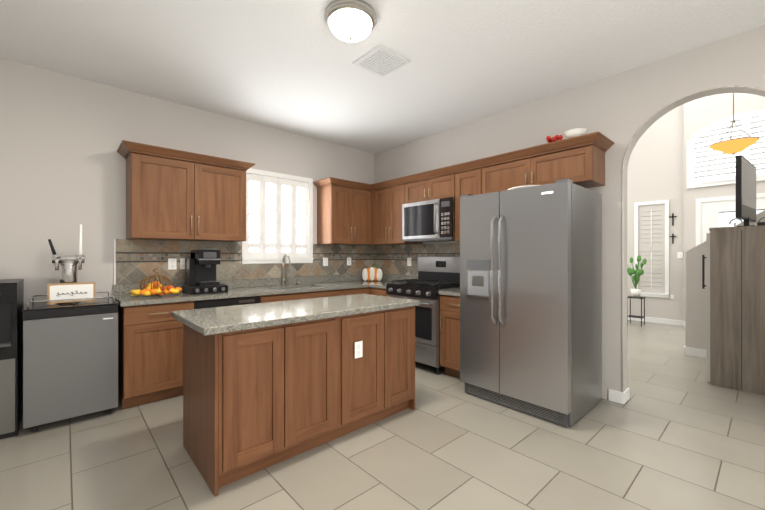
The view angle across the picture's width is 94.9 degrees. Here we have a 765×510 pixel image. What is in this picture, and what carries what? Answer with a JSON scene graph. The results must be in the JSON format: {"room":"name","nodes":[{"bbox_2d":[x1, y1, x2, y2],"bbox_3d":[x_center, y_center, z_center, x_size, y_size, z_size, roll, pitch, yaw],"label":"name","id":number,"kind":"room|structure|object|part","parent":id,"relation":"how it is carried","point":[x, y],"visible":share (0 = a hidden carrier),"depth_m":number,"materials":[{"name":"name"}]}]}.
{"room":"kitchen","nodes":[
{"label":"kitchen","id":0,"kind":"room"},
{"bbox_2d":[0,58,373,306],"bbox_3d":[-0.814,-1.208,5.012,11.600,5.000,0.150,0,0,-42],"label":"wall","id":1,"kind":"structure","parent":0,"point":[62,167],"depth_m":3.21,"materials":[{"name":"grey paint"}]},
{"bbox_2d":[117,140,254,241],"bbox_3d":[-1.958,-0.579,3.586,1.170,0.842,0.420,0,0,-42],"label":"upper cabinet","id":2,"kind":"object","parent":1,"relation":"attached to","point":[175,194],"visible":1,"depth_m":3.42,"materials":[{"name":"brown wood"}]},
{"bbox_2d":[114,239,373,284],"bbox_3d":[-1.341,0.060,4.420,3.248,0.433,0.012,0,0,-42],"label":"backsplash","id":3,"kind":"structure","parent":1,"relation":"attached to","point":[137,261],"depth_m":3.99,"materials":[{"name":"tile"}]},
{"bbox_2d":[168,258,176,269],"bbox_3d":[-2.182,0.087,3.647,0.075,0.116,0.009,0,0,-42],"label":"electrical outlet plate","id":4,"kind":"object","parent":3,"relation":"attached to","point":[172,263],"depth_m":3.64,"materials":[{"name":"white plastic"}]},
{"bbox_2d":[180,258,184,268],"bbox_3d":[-2.100,0.087,3.721,0.075,0.116,0.009,0,0,-42],"label":"electrical outlet plate","id":5,"kind":"object","parent":3,"relation":"attached to","point":[182,260],"depth_m":3.71,"materials":[{"name":"white plastic"}]},
{"bbox_2d":[323,258,327,265],"bbox_3d":[-0.795,0.087,4.901,0.075,0.116,0.009,0,0,-42],"label":"electrical outlet plate","id":6,"kind":"object","parent":3,"relation":"attached to","point":[325,260],"depth_m":4.90,"materials":[{"name":"white plastic"}]},
{"bbox_2d":[241,168,313,263],"bbox_3d":[-1.332,-0.473,4.482,0.950,1.140,0.140,0,0,-42],"label":"window","id":7,"kind":"structure","parent":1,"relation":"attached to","point":[279,218],"depth_m":4.47,"materials":[{"name":"white glass"}]},
{"bbox_2d":[313,177,372,244],"bbox_3d":[-0.534,-0.579,4.874,0.750,0.842,0.420,0,0,-42],"label":"upper cabinet","id":8,"kind":"object","parent":1,"relation":"attached to","point":[343,212],"visible":1,"depth_m":4.74,"materials":[{"name":"brown wood"}]},
{"bbox_2d":[0,320,764,509],"bbox_3d":[1.585,1.342,2.360,11.600,0.100,7.300,0,0,-42],"label":"floor","id":9,"kind":"structure","parent":0,"point":[676,431],"depth_m":2.23,"materials":[{"name":"beige tile"}]},
{"bbox_2d":[0,279,23,439],"bbox_3d":[-2.885,0.742,2.584,0.310,1.100,0.550,0,0,-42],"label":"dispenser","id":10,"kind":"object","parent":9,"relation":"on","point":[11,347],"visible":0.96,"depth_m":2.49,"materials":[{"name":"black plastic"}]},
{"bbox_2d":[22,224,118,431],"bbox_3d":[-2.542,0.516,2.887,0.551,1.549,0.601,0,0,-42],"label":"kegerator","id":11,"kind":"object","parent":9,"relation":"on","point":[70,359],"visible":0.92,"depth_m":2.67,"materials":[{"name":"grey metal"}]},
{"bbox_2d":[47,282,95,304],"bbox_3d":[-2.495,0.303,2.823,0.290,0.165,0.060,0,0,-42],"label":"sign","id":12,"kind":"object","parent":11,"relation":"on","point":[58,291],"visible":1,"depth_m":2.81,"materials":[{"name":"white wood"}]},
{"bbox_2d":[118,301,193,408],"bbox_3d":[-2.125,0.854,3.278,0.529,0.875,0.652,0,0,-42],"label":"base cabinet","id":13,"kind":"object","parent":9,"relation":"on","point":[150,353],"visible":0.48,"depth_m":3.03,"materials":[{"name":"brown wood"}]},
{"bbox_2d":[194,296,259,308],"bbox_3d":[-1.707,0.856,3.673,0.618,0.873,0.628,0,0,-42],"label":"dishwasher","id":14,"kind":"object","parent":9,"relation":"on","point":[200,304],"visible":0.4,"depth_m":3.43,"materials":[{"name":"black metal"}]},
{"bbox_2d":[183,323,298,495],"bbox_3d":[-0.945,0.854,2.282,0.468,0.876,0.700,0,0,-42],"label":"base cabinet","id":15,"kind":"object","parent":9,"relation":"on","point":[256,400],"depth_m":2.03,"materials":[{"name":"brown wood"}]},
{"bbox_2d":[172,294,418,335],"bbox_3d":[-0.556,0.396,2.648,1.660,0.040,0.750,0,0,-42],"label":"countertop","id":16,"kind":"structure","parent":15,"relation":"on","point":[214,320],"depth_m":2.36,"materials":[{"name":"stone"}]},
{"bbox_2d":[260,289,341,302],"bbox_3d":[-1.080,0.855,4.224,1.049,0.875,0.652,0,0,-42],"label":"base cabinet","id":17,"kind":"object","parent":9,"relation":"on","point":[290,296],"visible":0.02,"depth_m":3.96,"materials":[{"name":"brown wood"}]},
{"bbox_2d":[113,274,417,306],"bbox_3d":[-1.004,0.347,4.048,3.268,0.139,1.015,0,0,-42],"label":"countertop","id":18,"kind":"structure","parent":17,"relation":"on","point":[237,288],"depth_m":4.07,"materials":[{"name":"stone"}]},
{"bbox_2d":[130,268,181,295],"bbox_3d":[-2.092,0.245,3.267,0.411,0.258,0.252,0,0,-42],"label":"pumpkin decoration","id":19,"kind":"object","parent":18,"relation":"on","point":[155,288],"visible":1,"depth_m":3.23,"materials":[{"name":"orange plant"}]},
{"bbox_2d":[183,248,227,294],"bbox_3d":[-1.812,0.153,3.596,0.340,0.446,0.348,0,0,-42],"label":"coffee maker","id":20,"kind":"object","parent":18,"relation":"on","point":[200,269],"visible":1,"depth_m":3.50,"materials":[{"name":"black plastic"}]},
{"bbox_2d":[281,254,299,285],"bbox_3d":[-1.126,0.178,4.421,0.243,0.396,0.216,0,0,-42],"label":"gooseneck faucet","id":21,"kind":"object","parent":18,"relation":"on","point":[283,278],"visible":1,"depth_m":4.41,"materials":[{"name":"silver metal"}]},
{"bbox_2d":[362,264,382,280],"bbox_3d":[-0.150,0.246,5.175,0.304,0.256,0.040,0,0,3],"label":"decor","id":22,"kind":"object","parent":18,"relation":"on","point":[373,272],"visible":1,"depth_m":5.16,"materials":[{"name":"white ceramic"}]},
{"bbox_2d":[299,309,394,453],"bbox_3d":[-0.524,0.854,2.664,0.970,0.876,0.700,0,0,-42],"label":"base cabinet","id":23,"kind":"object","parent":9,"relation":"on","point":[347,363],"depth_m":2.43,"materials":[{"name":"brown wood"}]},
{"bbox_2d":[342,287,368,294],"bbox_3d":[-0.531,0.855,4.720,0.429,0.875,0.652,0,0,-42],"label":"base cabinet","id":24,"kind":"object","parent":9,"relation":"on","point":[365,290],"visible":0.04,"depth_m":4.50,"materials":[{"name":"brown wood"}]},
{"bbox_2d":[369,287,386,296],"bbox_3d":[0.172,0.855,4.696,0.652,0.875,0.398,0,0,-42],"label":"base cabinet","id":25,"kind":"object","parent":9,"relation":"on","point":[377,291],"visible":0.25,"depth_m":4.51,"materials":[{"name":"brown wood"}]},
{"bbox_2d":[395,306,414,413],"bbox_3d":[-0.111,0.854,3.037,0.443,0.876,0.700,0,0,-42],"label":"base cabinet","id":26,"kind":"object","parent":9,"relation":"on","point":[404,317],"depth_m":2.85,"materials":[{"name":"brown wood"}]},
{"bbox_2d":[386,257,459,374],"bbox_3d":[0.528,0.654,4.222,0.701,1.274,0.777,0,0,-42],"label":"gas range","id":27,"kind":"object","parent":9,"relation":"on","point":[436,275],"visible":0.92,"depth_m":3.93,"materials":[{"name":"silver metal"}]},
{"bbox_2d":[440,295,459,377],"bbox_3d":[0.978,0.855,3.805,0.652,0.875,0.438,0,0,-42],"label":"base cabinet","id":28,"kind":"object","parent":9,"relation":"on","point":[450,334],"visible":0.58,"depth_m":3.68,"materials":[{"name":"brown wood"}]},
{"bbox_2d":[438,289,459,296],"bbox_3d":[0.983,0.346,3.809,0.641,0.139,0.441,0,0,-42],"label":"countertop","id":29,"kind":"structure","parent":28,"relation":"on","point":[453,292],"depth_m":3.68,"materials":[{"name":"stone"}]},
{"bbox_2d":[460,179,601,426],"bbox_3d":[1.298,0.363,3.156,0.848,1.856,0.945,0,0,-42],"label":"refrigerator","id":30,"kind":"object","parent":9,"relation":"on","point":[530,300],"visible":1,"depth_m":2.84,"materials":[{"name":"silver metal"}]},
{"bbox_2d":[508,185,539,189],"bbox_3d":[1.274,-0.564,3.077,0.340,0.040,0.340,0,0,-42],"label":"plate","id":31,"kind":"object","parent":30,"relation":"on","point":[518,187],"visible":0.17,"depth_m":2.96,"materials":[{"name":"white ceramic"}]},
{"bbox_2d":[627,296,645,326],"bbox_3d":[4.718,1.033,6.543,0.250,0.520,0.250,0,0,-42],"label":"metal plant stand","id":32,"kind":"object","parent":9,"relation":"on","point":[635,316],"visible":0.88,"depth_m":6.53,"materials":[{"name":"black metal"}]},
{"bbox_2d":[627,255,646,296],"bbox_3d":[4.726,0.375,6.599,0.518,0.793,0.456,0,0,-42],"label":"potted plant","id":33,"kind":"object","parent":32,"relation":"on","point":[635,278],"visible":0.96,"depth_m":6.51,"materials":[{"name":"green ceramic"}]},
{"bbox_2d":[702,225,764,394],"bbox_3d":[4.190,0.507,3.158,0.866,1.570,1.889,0,0,-42],"label":"cabinet","id":34,"kind":"object","parent":9,"relation":"on","point":[737,308],"depth_m":3.39,"materials":[{"name":"brown wood"}]},
{"bbox_3d":[3.588,0.522,3.842,0.840,1.500,0.068,0,0,-42],"label":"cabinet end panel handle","id":35,"kind":"part","parent":34,"relation":"part of","materials":[{"name":"wood"}]},
{"bbox_2d":[736,155,755,226],"bbox_3d":[3.765,-0.624,3.632,0.800,0.689,0.123,0,0,-42],"label":"television","id":36,"kind":"object","parent":34,"relation":"on","point":[745,190],"visible":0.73,"depth_m":3.50,"materials":[{"name":"black plastic"}]},
{"bbox_2d":[757,217,764,225],"bbox_3d":[3.721,-0.325,3.390,0.250,0.092,0.140,0,0,-42],"label":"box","id":37,"kind":"object","parent":34,"relation":"on","point":[760,223],"visible":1,"depth_m":3.35,"materials":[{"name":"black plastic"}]},
{"bbox_2d":[0,0,764,153],"bbox_3d":[-0.251,-1.664,0.700,6.650,0.120,7.300,0,0,-42],"label":"ceiling","id":38,"kind":"structure","parent":0,"point":[287,65],"depth_m":2.75,"materials":[{"name":"white paint"}]},
{"bbox_2d":[325,0,375,41],"bbox_3d":[-0.214,-1.523,2.352,0.340,0.158,0.340,0,0,-42],"label":"flush-mount ceiling light","id":39,"kind":"object","parent":38,"relation":"attached to","point":[350,20],"visible":1,"depth_m":2.26,"materials":[{"name":"white glass"}]},
{"bbox_2d":[352,44,410,77],"bbox_3d":[-0.009,-1.596,2.901,0.340,0.013,0.340,0,0,-42],"label":"ceiling vent","id":40,"kind":"object","parent":38,"relation":"in","point":[380,60],"visible":1,"depth_m":2.89,"materials":[{"name":"white metal"}]},
{"bbox_2d":[374,25,764,399],"bbox_3d":[2.321,-1.208,2.925,0.150,5.000,7.150,0,0,-42],"label":"wall","id":41,"kind":"structure","parent":0,"point":[619,109],"depth_m":3.13,"materials":[{"name":"grey paint"}]},
{"bbox_2d":[370,188,377,245],"bbox_3d":[-0.123,-0.579,5.245,0.355,0.842,0.421,0,0,-42],"label":"upper cabinet","id":42,"kind":"object","parent":41,"relation":"attached to","point":[373,217],"visible":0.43,"depth_m":5.00,"materials":[{"name":"brown wood"}]},
{"bbox_2d":[371,177,422,244],"bbox_3d":[0.193,-0.579,4.847,0.420,0.842,0.593,0,0,-42],"label":"upper cabinet","id":43,"kind":"object","parent":41,"relation":"attached to","point":[389,198],"visible":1,"depth_m":4.75,"materials":[{"name":"brown wood"}]},
{"bbox_2d":[374,243,459,275],"bbox_3d":[0.624,0.135,4.676,0.010,0.584,2.248,0,0,-42],"label":"backsplash","id":44,"kind":"structure","parent":41,"relation":"attached to","point":[390,259],"depth_m":4.98,"materials":[{"name":"tile"}]},
{"bbox_2d":[407,258,410,265],"bbox_3d":[0.376,0.087,4.935,0.009,0.116,0.075,0,0,-42],"label":"electrical outlet plate","id":45,"kind":"object","parent":44,"relation":"attached to","point":[408,259],"depth_m":4.93,"materials":[{"name":"white plastic"}]},
{"bbox_2d":[401,166,455,203],"bbox_3d":[0.654,-0.829,4.337,0.420,0.342,0.779,0,0,-42],"label":"upper cabinet","id":46,"kind":"object","parent":41,"relation":"attached to","point":[439,183],"visible":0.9,"depth_m":4.21,"materials":[{"name":"brown wood"}]},
{"bbox_2d":[402,197,454,241],"bbox_3d":[0.635,-0.417,4.320,0.431,0.478,0.777,0,0,-42],"label":"microwave","id":47,"kind":"object","parent":46,"relation":"attached to","point":[429,221],"visible":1,"depth_m":4.16,"materials":[{"name":"silver metal"}]},
{"bbox_2d":[451,160,481,241],"bbox_3d":[1.030,-0.579,3.922,0.420,0.842,0.339,0,0,-42],"label":"upper cabinet","id":48,"kind":"object","parent":41,"relation":"attached to","point":[468,177],"visible":0.42,"depth_m":3.85,"materials":[{"name":"brown wood"}]},
{"bbox_2d":[478,131,613,193],"bbox_3d":[1.520,-0.814,3.380,0.420,0.372,1.120,0,0,-42],"label":"upper cabinet","id":49,"kind":"object","parent":41,"relation":"attached to","point":[579,160],"visible":0.88,"depth_m":3.17,"materials":[{"name":"brown wood"}]},
{"bbox_2d":[546,135,562,142],"bbox_3d":[1.590,-1.061,3.231,0.130,0.093,0.161,0,0,-42],"label":"figurine","id":50,"kind":"object","parent":49,"relation":"on","point":[553,139],"visible":0.67,"depth_m":3.20,"materials":[{"name":"red"}]},
{"bbox_2d":[563,128,587,138],"bbox_3d":[1.715,-1.057,3.126,0.200,0.086,0.200,0,0,-42],"label":"bowl","id":51,"kind":"object","parent":49,"relation":"on","point":[571,133],"visible":0.58,"depth_m":3.07,"materials":[{"name":"white ceramic"}]},
{"bbox_2d":[608,388,629,400],"bbox_3d":[1.095,1.242,4.387,0.035,0.100,3.335,0,0,-42],"label":"baseboard","id":52,"kind":"structure","parent":41,"relation":"attached to","point":[619,397],"depth_m":3.09,"materials":[{"name":"white paint"}]},
{"bbox_2d":[622,85,764,391],"bbox_3d":[2.443,-0.037,2.678,0.014,2.457,1.054,0,0,-42],"label":"trim","id":53,"kind":"structure","parent":41,"relation":"attached to","point":[737,86],"depth_m":3.06,"materials":[{"name":"grey paint"}]},
{"bbox_2d":[627,104,683,320],"bbox_3d":[5.830,-1.207,6.201,0.150,5.000,7.300,0,0,-42],"label":"wall","id":54,"kind":"structure","parent":0,"point":[655,171],"depth_m":6.71,"materials":[{"name":"grey paint"}]},
{"bbox_2d":[634,200,668,297],"bbox_3d":[5.203,-0.127,6.793,0.100,1.840,0.540,0,0,-42],"label":"window shutters","id":55,"kind":"object","parent":54,"relation":"attached to","point":[666,294],"visible":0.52,"depth_m":6.74,"materials":[{"name":"white paint"}]},
{"bbox_2d":[628,317,684,326],"bbox_3d":[4.474,1.243,7.576,0.015,0.100,3.140,0,0,-42],"label":"baseboard","id":56,"kind":"structure","parent":54,"relation":"attached to","point":[647,319],"depth_m":6.66,"materials":[{"name":"white paint"}]},
{"bbox_2d":[669,213,676,225],"bbox_3d":[5.411,-0.671,6.540,0.012,0.224,0.101,0,0,-42],"label":"cross","id":57,"kind":"object","parent":54,"relation":"attached to","point":[672,216],"depth_m":6.54,"materials":[{"name":"black plastic"}]},
{"bbox_2d":[677,252,682,257],"bbox_3d":[5.478,-0.010,6.465,0.012,0.092,0.071,0,0,-42],"label":"switch","id":58,"kind":"object","parent":54,"relation":"attached to","point":[679,254],"depth_m":6.46,"materials":[{"name":"white plastic"}]},
{"bbox_2d":[684,93,764,321],"bbox_3d":[6.776,-1.208,4.940,0.140,5.000,3.860,0,0,-42],"label":"wall","id":59,"kind":"structure","parent":0,"point":[701,113],"depth_m":6.12,"materials":[{"name":"grey paint"}]},
{"bbox_2d":[687,109,764,188],"bbox_3d":[5.935,-1.772,5.730,0.059,1.150,1.480,0,0,-42],"label":"window","id":60,"kind":"structure","parent":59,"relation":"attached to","point":[707,166],"depth_m":5.94,"materials":[{"name":"white glass"}]},
{"bbox_2d":[696,193,764,245],"bbox_3d":[5.932,0.147,5.719,0.060,2.290,1.250,0,0,-42],"label":"glass","id":61,"kind":"object","parent":59,"relation":"attached to","point":[713,212],"visible":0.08,"depth_m":5.99,"materials":[{"name":"white glass"}]},
{"bbox_2d":[684,210,764,357],"bbox_3d":[4.993,-0.384,3.538,0.165,3.353,2.975,0,0,-42],"label":"wall","id":62,"kind":"structure","parent":0,"point":[695,318],"depth_m":4.50,"materials":[{"name":"grey paint"}]},
{"bbox_3d":[4.051,-3.768,4.592,4.950,0.120,7.300,0,0,-42],"label":"ceiling","id":63,"kind":"structure","parent":0,"visible":0},
{"bbox_2d":[709,93,759,154],"bbox_3d":[4.607,-2.513,4.610,0.470,2.390,0.470,0,0,-42],"label":"pendant light","id":64,"kind":"object","parent":63,"relation":"hanging from","point":[733,146],"visible":1,"depth_m":4.53,"materials":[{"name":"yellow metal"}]}
]}

